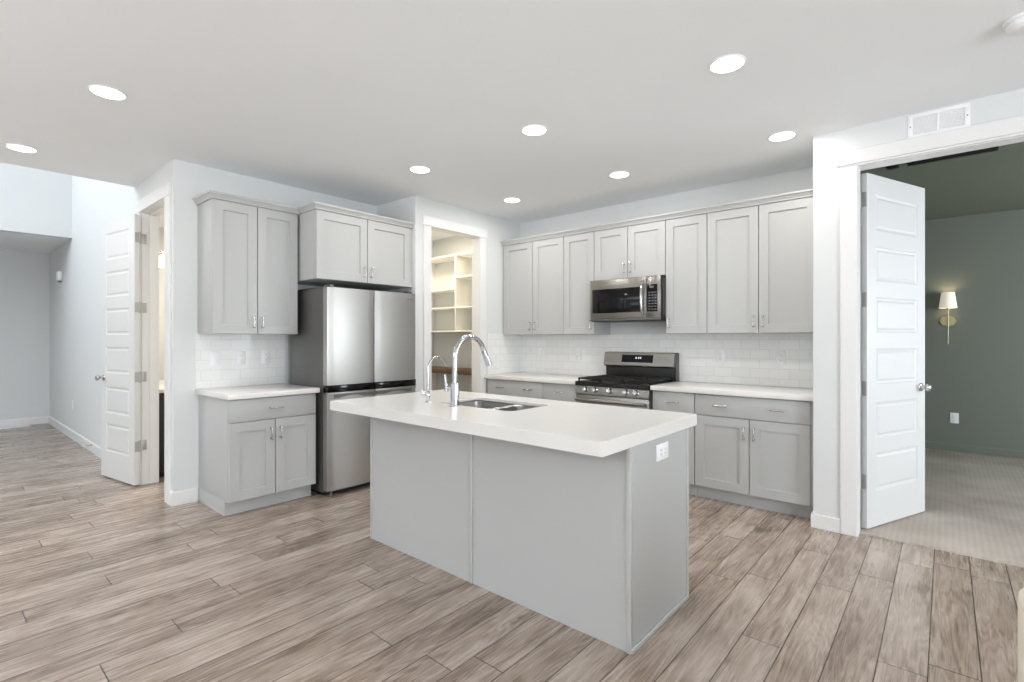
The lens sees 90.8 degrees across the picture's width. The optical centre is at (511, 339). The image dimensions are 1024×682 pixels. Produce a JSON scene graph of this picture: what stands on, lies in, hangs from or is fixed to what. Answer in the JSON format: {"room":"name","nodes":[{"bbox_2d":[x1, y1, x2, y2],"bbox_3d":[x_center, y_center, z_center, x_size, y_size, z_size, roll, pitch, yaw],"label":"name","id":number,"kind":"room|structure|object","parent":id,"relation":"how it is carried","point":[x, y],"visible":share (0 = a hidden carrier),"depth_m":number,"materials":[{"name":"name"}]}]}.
{"room":"kitchen","nodes":[
{"label":"kitchen","id":0,"kind":"room"},
{"bbox_2d":[0,249,48,419],"bbox_3d":[-8.585,-0.014,6.520,0.120,2.667,4.099,0,0,41],"label":"wall","id":1,"kind":"structure","parent":0,"point":[24,275],"depth_m":7.73,"materials":[{"name":"paint"}]},
{"bbox_2d":[0,416,48,427],"bbox_3d":[-8.539,1.264,6.470,0.014,0.112,3.884,0,0,41],"label":"baseboard","id":2,"kind":"structure","parent":1,"relation":"attached to","point":[43,419],"depth_m":7.71,"materials":[{"name":"white paint"}]},
{"bbox_2d":[0,231,69,252],"bbox_3d":[-7.951,-1.394,5.899,1.850,0.093,3.984,0,0,41],"label":"ceiling","id":3,"kind":"structure","parent":0,"point":[8,240],"depth_m":7.05,"materials":[{"name":"paint"}]},
{"bbox_2d":[0,162,71,238],"bbox_3d":[-7.175,-2.664,5.298,0.110,2.633,3.884,0,0,41],"label":"wall","id":4,"kind":"structure","parent":0,"point":[33,201],"depth_m":6.46,"materials":[{"name":"paint"}]},
{"bbox_2d":[49,159,189,491],"bbox_3d":[-4.939,-1.330,6.013,6.069,5.300,0.115,0,0,41],"label":"wall","id":5,"kind":"structure","parent":0,"point":[74,302],"depth_m":5.84,"materials":[{"name":"paint"}]},
{"bbox_2d":[56,271,62,282],"bbox_3d":[-6.452,-0.885,7.198,0.130,0.160,0.060,0,0,41],"label":"sensor","id":6,"kind":"object","parent":5,"relation":"attached to","point":[59,275],"visible":1,"depth_m":7.16,"materials":[{"name":"white plastic"}]},
{"bbox_2d":[48,416,100,457],"bbox_3d":[-5.353,1.264,6.284,5.061,0.112,0.014,0,0,41],"label":"baseboard","id":7,"kind":"structure","parent":5,"relation":"attached to","point":[95,449],"depth_m":6.46,"materials":[{"name":"white paint"}]},
{"bbox_2d":[95,214,140,485],"bbox_3d":[-3.646,0.096,4.695,0.710,2.420,0.171,0,0,32],"label":"door","id":8,"kind":"structure","parent":5,"relation":"in","point":[120,377],"depth_m":4.66,"materials":[{"name":"white paint"}]},
{"bbox_2d":[135,182,170,504],"bbox_3d":[-3.041,0.036,4.376,0.954,2.567,0.154,0,0,41],"label":"trim","id":9,"kind":"structure","parent":5,"relation":"attached to","point":[157,203],"depth_m":4.58,"materials":[{"name":"white paint"}]},
{"bbox_2d":[159,251,163,267],"bbox_3d":[-3.747,-0.830,5.229,0.600,0.200,0.246,0,0,41],"label":"vanity light","id":10,"kind":"object","parent":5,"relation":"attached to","point":[161,257],"visible":0.23,"depth_m":5.12,"materials":[{"name":"white glass"}]},
{"bbox_2d":[169,490,173,506],"bbox_3d":[-2.697,1.264,4.002,0.074,0.112,0.014,0,0,41],"label":"baseboard","id":11,"kind":"structure","parent":5,"relation":"attached to","point":[171,493],"depth_m":3.98,"materials":[{"name":"white paint"}]},
{"bbox_2d":[159,227,163,379],"bbox_3d":[-4.303,-0.052,6.730,0.100,2.743,1.801,0,0,41],"label":"wall","id":12,"kind":"structure","parent":0,"point":[161,230],"depth_m":6.45,"materials":[{"name":"paint"}]},
{"bbox_2d":[190,163,376,498],"bbox_3d":[-2.068,-0.052,4.787,0.115,2.743,1.768,0,0,41],"label":"wall","id":13,"kind":"structure","parent":0,"point":[202,178],"depth_m":4.18,"materials":[{"name":"paint"}]},
{"bbox_2d":[174,487,197,505],"bbox_3d":[-2.615,1.264,4.051,0.014,0.112,0.168,0,0,41],"label":"baseboard","id":14,"kind":"structure","parent":13,"relation":"attached to","point":[186,496],"depth_m":4.05,"materials":[{"name":"white paint"}]},
{"bbox_2d":[195,333,284,388],"bbox_3d":[-2.335,0.178,4.381,0.008,0.454,0.728,0,0,41],"label":"tiled wall","id":15,"kind":"structure","parent":13,"relation":"attached to","point":[228,373],"depth_m":4.34,"materials":[{"name":"white tile"}]},
{"bbox_2d":[210,352,218,365],"bbox_3d":[-2.475,0.165,4.206,0.009,0.117,0.072,0,0,41],"label":"light switch","id":16,"kind":"object","parent":15,"relation":"attached to","point":[214,356],"visible":1,"depth_m":4.20,"materials":[{"name":"white plastic"}]},
{"bbox_2d":[237,351,245,364],"bbox_3d":[-2.340,0.162,4.364,0.008,0.117,0.072,0,0,41],"label":"wall outlet","id":17,"kind":"object","parent":15,"relation":"attached to","point":[241,355],"visible":1,"depth_m":4.36,"materials":[{"name":"white plastic"}]},
{"bbox_2d":[262,351,269,363],"bbox_3d":[-2.203,0.162,4.523,0.008,0.117,0.072,0,0,41],"label":"wall outlet","id":18,"kind":"object","parent":15,"relation":"attached to","point":[265,354],"visible":1,"depth_m":4.52,"materials":[{"name":"white plastic"}]},
{"bbox_2d":[192,190,298,333],"bbox_3d":[-2.217,-0.591,4.243,0.366,1.097,0.716,0,0,41],"label":"upper cabinet","id":19,"kind":"object","parent":13,"relation":"attached to","point":[248,247],"visible":1,"depth_m":4.10,"materials":[{"name":"grey paint"}]},
{"bbox_2d":[297,201,414,290],"bbox_3d":[-1.546,-0.830,4.809,0.646,0.633,1.054,0,0,41],"label":"upper cabinet","id":20,"kind":"object","parent":13,"relation":"attached to","point":[340,247],"visible":0.94,"depth_m":4.54,"materials":[{"name":"grey paint"}]},
{"bbox_2d":[377,195,423,391],"bbox_3d":[-1.532,-0.052,5.569,1.617,2.743,0.115,0,0,41],"label":"wall","id":21,"kind":"structure","parent":0,"point":[410,209],"depth_m":5.04,"materials":[{"name":"paint"}]},
{"bbox_2d":[432,240,433,365],"bbox_3d":[-1.664,-0.052,6.748,0.120,2.743,1.732,0,0,41],"label":"wall","id":22,"kind":"structure","parent":0,"point":[432,240],"depth_m":7.27,"materials":[{"name":"paint"}]},
{"bbox_2d":[424,198,519,393],"bbox_3d":[-0.436,-0.052,5.692,0.115,2.743,1.502,0,0,41],"label":"wall","id":23,"kind":"structure","parent":0,"point":[499,229],"depth_m":5.83,"materials":[{"name":"paint"}]},
{"bbox_2d":[422,215,487,392],"bbox_3d":[-0.633,0.040,5.442,0.141,2.560,0.930,0,0,41],"label":"trim","id":24,"kind":"structure","parent":23,"relation":"attached to","point":[478,236],"depth_m":5.67,"materials":[{"name":"white paint"}]},
{"bbox_2d":[487,333,519,373],"bbox_3d":[-0.092,0.170,5.997,0.008,0.470,0.576,0,0,41],"label":"tiled wall","id":25,"kind":"structure","parent":23,"relation":"attached to","point":[503,351],"depth_m":5.98,"materials":[{"name":"white tile"}]},
{"bbox_2d":[0,0,1023,239],"bbox_3d":[-0.463,-1.473,2.070,12.000,0.100,13.137,0,0,41],"label":"ceiling","id":26,"kind":"structure","parent":0,"point":[336,98],"depth_m":2.89,"materials":[{"name":"paint"}]},
{"bbox_2d":[5,143,37,152],"bbox_3d":[-3.651,-1.419,3.761,0.180,0.008,0.180,0,0,41],"label":"recessed light","id":27,"kind":"object","parent":26,"relation":"in","point":[17,147],"visible":1,"depth_m":3.76,"materials":[{"name":"white plastic"}]},
{"bbox_2d":[87,84,126,99],"bbox_3d":[-2.330,-1.419,2.912,0.180,0.008,0.180,0,0,41],"label":"recessed light","id":28,"kind":"object","parent":26,"relation":"in","point":[107,92],"visible":1,"depth_m":2.91,"materials":[{"name":"white plastic"}]},
{"bbox_2d":[409,166,430,172],"bbox_3d":[-0.772,-1.419,4.234,0.180,0.008,0.180,0,0,41],"label":"recessed light","id":29,"kind":"object","parent":26,"relation":"in","point":[416,169],"visible":1,"depth_m":4.23,"materials":[{"name":"white plastic"}]},
{"bbox_2d":[503,197,520,202],"bbox_3d":[0.001,-1.419,5.164,0.180,0.008,0.180,0,0,41],"label":"recessed light","id":30,"kind":"object","parent":26,"relation":"in","point":[511,199],"visible":1,"depth_m":5.17,"materials":[{"name":"white plastic"}]},
{"bbox_2d":[521,124,547,135],"bbox_3d":[0.151,-1.419,3.437,0.180,0.008,0.180,0,0,41],"label":"recessed light","id":31,"kind":"object","parent":26,"relation":"in","point":[533,129],"visible":1,"depth_m":3.44,"materials":[{"name":"white plastic"}]},
{"bbox_2d":[609,171,629,177],"bbox_3d":[0.929,-1.419,4.365,0.180,0.008,0.180,0,0,41],"label":"recessed light","id":32,"kind":"object","parent":26,"relation":"in","point":[618,174],"visible":1,"depth_m":4.36,"materials":[{"name":"white plastic"}]},
{"bbox_2d":[709,54,745,73],"bbox_3d":[1.113,-1.419,2.611,0.180,0.008,0.180,0,0,41],"label":"recessed light","id":33,"kind":"object","parent":26,"relation":"in","point":[729,63],"visible":1,"depth_m":2.60,"materials":[{"name":"white plastic"}]},
{"bbox_2d":[768,131,796,141],"bbox_3d":[1.891,-1.419,3.538,0.180,0.008,0.180,0,0,41],"label":"recessed light","id":34,"kind":"object","parent":26,"relation":"in","point":[783,135],"visible":1,"depth_m":3.54,"materials":[{"name":"white plastic"}]},
{"bbox_2d":[886,164,898,169],"bbox_3d":[3.117,-1.409,4.138,0.085,0.028,0.080,0,0,41],"label":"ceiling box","id":35,"kind":"object","parent":26,"relation":"attached to","point":[896,166],"visible":0.88,"depth_m":4.12,"materials":[{"name":"black metal"}]},
{"bbox_2d":[907,146,998,165],"bbox_3d":[3.391,-1.410,3.903,0.528,0.026,0.080,0,0,41],"label":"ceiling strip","id":36,"kind":"object","parent":26,"relation":"attached to","point":[986,150],"visible":0.94,"depth_m":3.88,"materials":[{"name":"black metal"}]},
{"bbox_2d":[1002,12,1023,35],"bbox_3d":[2.277,-1.398,2.243,0.144,0.050,0.144,0,0,41],"label":"smoke detector","id":37,"kind":"object","parent":26,"relation":"attached to","point":[1013,26],"visible":1,"depth_m":2.24,"materials":[{"name":"white plastic"}]},
{"bbox_2d":[0,423,1023,681],"bbox_3d":[-2.595,1.350,1.966,15.100,0.060,10.200,0,0,41],"label":"floor","id":38,"kind":"structure","parent":0,"point":[102,579],"depth_m":2.50,"materials":[{"name":"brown wood"}]},
{"bbox_2d":[0,425,28,428],"bbox_3d":[-7.449,1.316,7.535,0.140,0.007,0.360,0,0,41],"label":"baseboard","id":39,"kind":"structure","parent":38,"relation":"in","point":[24,425],"depth_m":7.52,"materials":[{"name":"white plastic"}]},
{"bbox_2d":[159,380,163,476],"bbox_3d":[-3.661,0.899,5.375,1.280,0.839,0.560,0,0,41],"label":"bathroom vanity","id":40,"kind":"object","parent":38,"relation":"on","point":[161,382],"visible":0.02,"depth_m":4.80,"materials":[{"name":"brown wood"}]},
{"bbox_2d":[198,393,315,515],"bbox_3d":[-2.088,0.884,4.162,0.666,0.872,0.686,0,0,41],"label":"base cabinet","id":41,"kind":"object","parent":38,"relation":"on","point":[254,453],"visible":0.97,"depth_m":3.93,"materials":[{"name":"grey paint"}]},
{"bbox_2d":[195,383,319,399],"bbox_3d":[-2.087,0.426,4.157,0.675,0.040,0.712,0,0,41],"label":"countertop","id":42,"kind":"structure","parent":41,"relation":"on","point":[280,389],"depth_m":4.00,"materials":[{"name":"white stone"}]},
{"bbox_2d":[290,284,415,496],"bbox_3d":[-1.474,0.431,4.734,0.673,1.775,0.916,0,0,41],"label":"refrigerator","id":43,"kind":"object","parent":38,"relation":"on","point":[349,343],"visible":0.84,"depth_m":4.37,"materials":[{"name":"grey metal"}]},
{"bbox_2d":[432,366,471,390],"bbox_3d":[-0.680,0.854,6.671,1.468,0.929,0.333,0,0,41],"label":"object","id":44,"kind":"structure","parent":38,"relation":"on","point":[435,369],"depth_m":6.69,"materials":[{"name":"brown wood"}]},
{"bbox_2d":[487,379,542,398],"bbox_3d":[0.198,0.884,5.704,0.812,0.872,0.654,0,0,41],"label":"base cabinet","id":45,"kind":"object","parent":38,"relation":"on","point":[527,389],"visible":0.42,"depth_m":5.46,"materials":[{"name":"grey paint"}]},
{"bbox_2d":[484,372,587,384],"bbox_3d":[0.357,0.426,5.568,1.246,0.040,0.655,0,0,41],"label":"countertop","id":46,"kind":"structure","parent":45,"relation":"on","point":[516,376],"depth_m":5.47,"materials":[{"name":"white stone"}]},
{"bbox_2d":[370,417,688,654],"bbox_3d":[0.014,0.886,2.992,1.896,0.867,0.717,0,0,41],"label":"kitchen island","id":47,"kind":"object","parent":38,"relation":"on","point":[597,547],"visible":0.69,"depth_m":2.46,"materials":[{"name":"grey paint"}]},
{"bbox_2d":[330,389,696,456],"bbox_3d":[-0.095,0.423,2.946,1.991,0.058,0.965,0,0,41],"label":"island countertop","id":48,"kind":"structure","parent":47,"relation":"on","point":[597,430],"depth_m":2.54,"materials":[{"name":"white stone"}]},
{"bbox_2d":[421,356,446,402],"bbox_3d":[-0.488,0.251,3.205,0.065,0.286,0.178,0,0,41],"label":"water tap","id":49,"kind":"object","parent":48,"relation":"on","point":[428,394],"visible":1,"depth_m":3.14,"materials":[{"name":"silver metal"}]},
{"bbox_2d":[444,334,491,406],"bbox_3d":[-0.269,0.183,3.095,0.123,0.423,0.338,0,0,41],"label":"kitchen faucet","id":50,"kind":"object","parent":48,"relation":"on","point":[454,388],"visible":1,"depth_m":2.97,"materials":[{"name":"silver metal"}]},
{"bbox_2d":[449,400,538,410],"bbox_3d":[-0.120,0.525,3.090,0.631,0.224,0.386,0,0,41],"label":"sink","id":51,"kind":"object","parent":48,"relation":"in","point":[493,405],"visible":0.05,"depth_m":3.31,"materials":[{"name":"silver metal"}]},
{"bbox_2d":[656,441,667,461],"bbox_3d":[0.700,0.522,2.346,0.009,0.076,0.126,0,0,41],"label":"island outlet","id":52,"kind":"object","parent":47,"relation":"attached to","point":[661,449],"visible":1,"depth_m":2.33,"materials":[{"name":"white plastic"}]},
{"bbox_2d":[659,447,662,457],"bbox_3d":[0.686,0.522,2.327,0.003,0.044,0.033,0,0,41],"label":"socket","id":53,"kind":"object","parent":52,"relation":"attached to","point":[660,448],"depth_m":2.33,"materials":[{"name":"white plastic"}]},
{"bbox_2d":[543,383,577,401],"bbox_3d":[0.668,0.884,5.301,0.424,0.872,0.654,0,0,41],"label":"base cabinet","id":54,"kind":"object","parent":38,"relation":"on","point":[551,391],"visible":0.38,"depth_m":5.08,"materials":[{"name":"grey paint"}]},
{"bbox_2d":[574,351,678,409],"bbox_3d":[1.102,0.726,4.883,0.770,1.186,0.702,0,0,41],"label":"gas range","id":55,"kind":"object","parent":38,"relation":"on","point":[628,379],"visible":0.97,"depth_m":4.85,"materials":[{"name":"grey metal"}]},
{"bbox_2d":[575,379,671,389],"bbox_3d":[1.079,0.426,4.856,0.764,0.041,0.548,0,0,41],"label":"cooktop","id":56,"kind":"object","parent":55,"relation":"in","point":[594,384],"depth_m":4.69,"materials":[{"name":"black metal"}]},
{"bbox_2d":[653,390,697,495],"bbox_3d":[1.561,0.884,4.533,0.373,0.872,0.654,0,0,41],"label":"base cabinet","id":57,"kind":"object","parent":38,"relation":"on","point":[682,402],"visible":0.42,"depth_m":4.26,"materials":[{"name":"grey paint"}]},
{"bbox_2d":[695,393,812,518],"bbox_3d":[2.030,0.884,4.130,0.859,0.872,0.654,0,0,41],"label":"base cabinet","id":58,"kind":"object","parent":38,"relation":"on","point":[750,451],"visible":0.98,"depth_m":3.89,"materials":[{"name":"grey paint"}]},
{"bbox_2d":[650,381,812,401],"bbox_3d":[1.893,0.426,4.248,1.251,0.040,0.655,0,0,41],"label":"countertop","id":59,"kind":"structure","parent":58,"relation":"on","point":[743,390],"depth_m":4.09,"materials":[{"name":"white stone"}]},
{"bbox_2d":[1018,587,1023,681],"bbox_3d":[1.492,0.909,0.895,0.809,0.819,0.808,0,0,41],"label":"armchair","id":60,"kind":"object","parent":38,"relation":"on","point":[1021,592],"visible":1,"depth_m":1.37,"materials":[{"name":"beige fabric"}]},
{"bbox_2d":[434,167,812,391],"bbox_3d":[0.804,-0.052,5.692,5.000,2.743,0.115,0,0,41],"label":"wall","id":61,"kind":"structure","parent":0,"point":[801,179],"depth_m":5.46,"materials":[{"name":"paint"}]},
{"bbox_2d":[432,252,471,332],"bbox_3d":[-0.672,-0.596,6.684,1.464,1.007,0.303,0,0,41],"label":"pantry shelving","id":62,"kind":"object","parent":61,"relation":"attached to","point":[462,290],"visible":0.41,"depth_m":6.66,"materials":[{"name":"white paint"}]},
{"bbox_2d":[500,231,574,334],"bbox_3d":[0.312,-0.600,5.796,0.878,1.099,0.366,0,0,41],"label":"upper cabinet","id":63,"kind":"object","parent":61,"relation":"attached to","point":[533,266],"visible":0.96,"depth_m":5.66,"materials":[{"name":"grey paint"}]},
{"bbox_2d":[562,226,609,334],"bbox_3d":[0.789,-0.600,5.387,0.375,1.099,0.366,0,0,41],"label":"upper cabinet","id":64,"kind":"object","parent":61,"relation":"attached to","point":[578,242],"visible":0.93,"depth_m":5.29,"materials":[{"name":"grey paint"}]},
{"bbox_2d":[592,214,665,280],"bbox_3d":[1.221,-0.871,5.016,0.760,0.557,0.366,0,0,41],"label":"upper cabinet","id":65,"kind":"object","parent":61,"relation":"attached to","point":[636,247],"visible":0.94,"depth_m":4.89,"materials":[{"name":"grey paint"}]},
{"bbox_2d":[590,275,665,322],"bbox_3d":[1.188,-0.379,4.976,0.759,0.420,0.452,0,0,41],"label":"microwave","id":66,"kind":"object","parent":65,"relation":"attached to","point":[632,299],"visible":0.9,"depth_m":4.82,"materials":[{"name":"silver metal"}]},
{"bbox_2d":[520,333,812,387],"bbox_3d":[1.337,0.178,5.154,3.276,0.454,0.008,0,0,41],"label":"tiled wall","id":67,"kind":"structure","parent":61,"relation":"attached to","point":[750,359],"depth_m":4.77,"materials":[{"name":"white tile"}]},
{"bbox_2d":[539,348,543,357],"bbox_3d":[0.349,0.170,5.992,0.072,0.117,0.008,0,0,41],"label":"wall outlet","id":68,"kind":"object","parent":67,"relation":"attached to","point":[541,350],"visible":1,"depth_m":5.99,"materials":[{"name":"white plastic"}]},
{"bbox_2d":[576,349,580,359],"bbox_3d":[0.743,0.170,5.653,0.072,0.117,0.008,0,0,41],"label":"wall outlet","id":69,"kind":"object","parent":67,"relation":"attached to","point":[578,351],"visible":1,"depth_m":5.65,"materials":[{"name":"white plastic"}]},
{"bbox_2d":[717,350,724,362],"bbox_3d":[1.918,0.160,4.644,0.072,0.117,0.008,0,0,41],"label":"wall outlet","id":70,"kind":"object","parent":67,"relation":"attached to","point":[720,353],"visible":1,"depth_m":4.64,"materials":[{"name":"white plastic"}]},
{"bbox_2d":[776,351,784,364],"bbox_3d":[2.297,0.162,4.318,0.072,0.117,0.008,0,0,41],"label":"wall outlet","id":71,"kind":"object","parent":67,"relation":"attached to","point":[780,355],"visible":1,"depth_m":4.32,"materials":[{"name":"white plastic"}]},
{"bbox_2d":[664,207,715,333],"bbox_3d":[1.653,-0.600,4.644,0.377,1.099,0.366,0,0,41],"label":"upper cabinet","id":72,"kind":"object","parent":61,"relation":"attached to","point":[686,230],"visible":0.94,"depth_m":4.54,"materials":[{"name":"grey paint"}]},
{"bbox_2d":[706,188,812,333],"bbox_3d":[2.129,-0.600,4.235,0.874,1.099,0.366,0,0,41],"label":"upper cabinet","id":73,"kind":"object","parent":61,"relation":"attached to","point":[760,250],"visible":0.92,"depth_m":4.12,"materials":[{"name":"grey paint"}]},
{"bbox_2d":[860,181,860,473],"bbox_3d":[3.467,-0.052,4.944,0.015,2.743,3.655,0,0,41],"label":"wall","id":74,"kind":"structure","parent":0,"point":[860,181],"depth_m":4.55,"materials":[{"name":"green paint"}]},
{"bbox_2d":[813,88,1023,518],"bbox_3d":[4.051,-0.052,1.957,5.007,2.743,0.115,0,0,41],"label":"wall","id":75,"kind":"structure","parent":0,"point":[826,176],"depth_m":3.47,"materials":[{"name":"paint"}]},
{"bbox_2d":[811,511,839,532],"bbox_3d":[2.200,1.272,3.530,0.177,0.096,0.117,0,0,41],"label":"baseboard","id":76,"kind":"structure","parent":75,"relation":"attached to","point":[822,522],"depth_m":3.48,"materials":[{"name":"white paint"}]},
{"bbox_2d":[860,173,931,528],"bbox_3d":[2.761,0.081,3.650,0.793,2.438,0.171,0,0,-28],"label":"door","id":77,"kind":"structure","parent":75,"relation":"in","point":[892,295],"depth_m":3.61,"materials":[{"name":"white paint"}]},
{"bbox_2d":[836,115,1023,536],"bbox_3d":[2.933,0.028,2.900,1.800,2.584,0.142,0,0,41],"label":"trim","id":78,"kind":"structure","parent":75,"relation":"attached to","point":[1006,131],"depth_m":3.38,"materials":[{"name":"white paint"}]},
{"bbox_2d":[908,102,969,137],"bbox_3d":[2.620,-1.339,3.106,0.294,0.150,0.008,0,0,41],"label":"air vent","id":79,"kind":"object","parent":75,"relation":"in","point":[956,116],"visible":1,"depth_m":3.10,"materials":[{"name":"white plastic"}]},
{"bbox_2d":[860,448,1023,567],"bbox_3d":[5.114,1.339,3.573,4.300,0.062,3.815,0,0,41],"label":"floor","id":80,"kind":"structure","parent":0,"point":[974,503],"depth_m":3.81,"materials":[{"name":"beige carpet"}]},
{"bbox_2d":[925,209,1023,450],"bbox_3d":[6.297,-0.052,4.988,4.450,2.743,0.100,0,0,41],"label":"wall","id":81,"kind":"structure","parent":0,"point":[978,376],"depth_m":5.77,"materials":[{"name":"green paint"}]},
{"bbox_2d":[939,292,956,343],"bbox_3d":[5.064,-0.242,5.867,0.166,0.600,0.172,0,0,41],"label":"wall sconce","id":82,"kind":"object","parent":81,"relation":"attached to","point":[947,299],"visible":1,"depth_m":5.86,"materials":[{"name":"white fabric"}]},
{"bbox_2d":[950,413,958,423],"bbox_3d":[5.160,0.922,5.893,0.078,0.122,0.008,0,0,41],"label":"wall outlet","id":83,"kind":"object","parent":81,"relation":"attached to","point":[954,417],"visible":1,"depth_m":5.89,"materials":[{"name":"white plastic"}]},
{"bbox_2d":[925,441,1023,458],"bbox_3d":[6.247,1.270,4.956,4.185,0.100,0.014,0,0,41],"label":"baseboard","id":84,"kind":"structure","parent":81,"relation":"attached to","point":[1002,452],"depth_m":5.77,"materials":[{"name":"green paint"}]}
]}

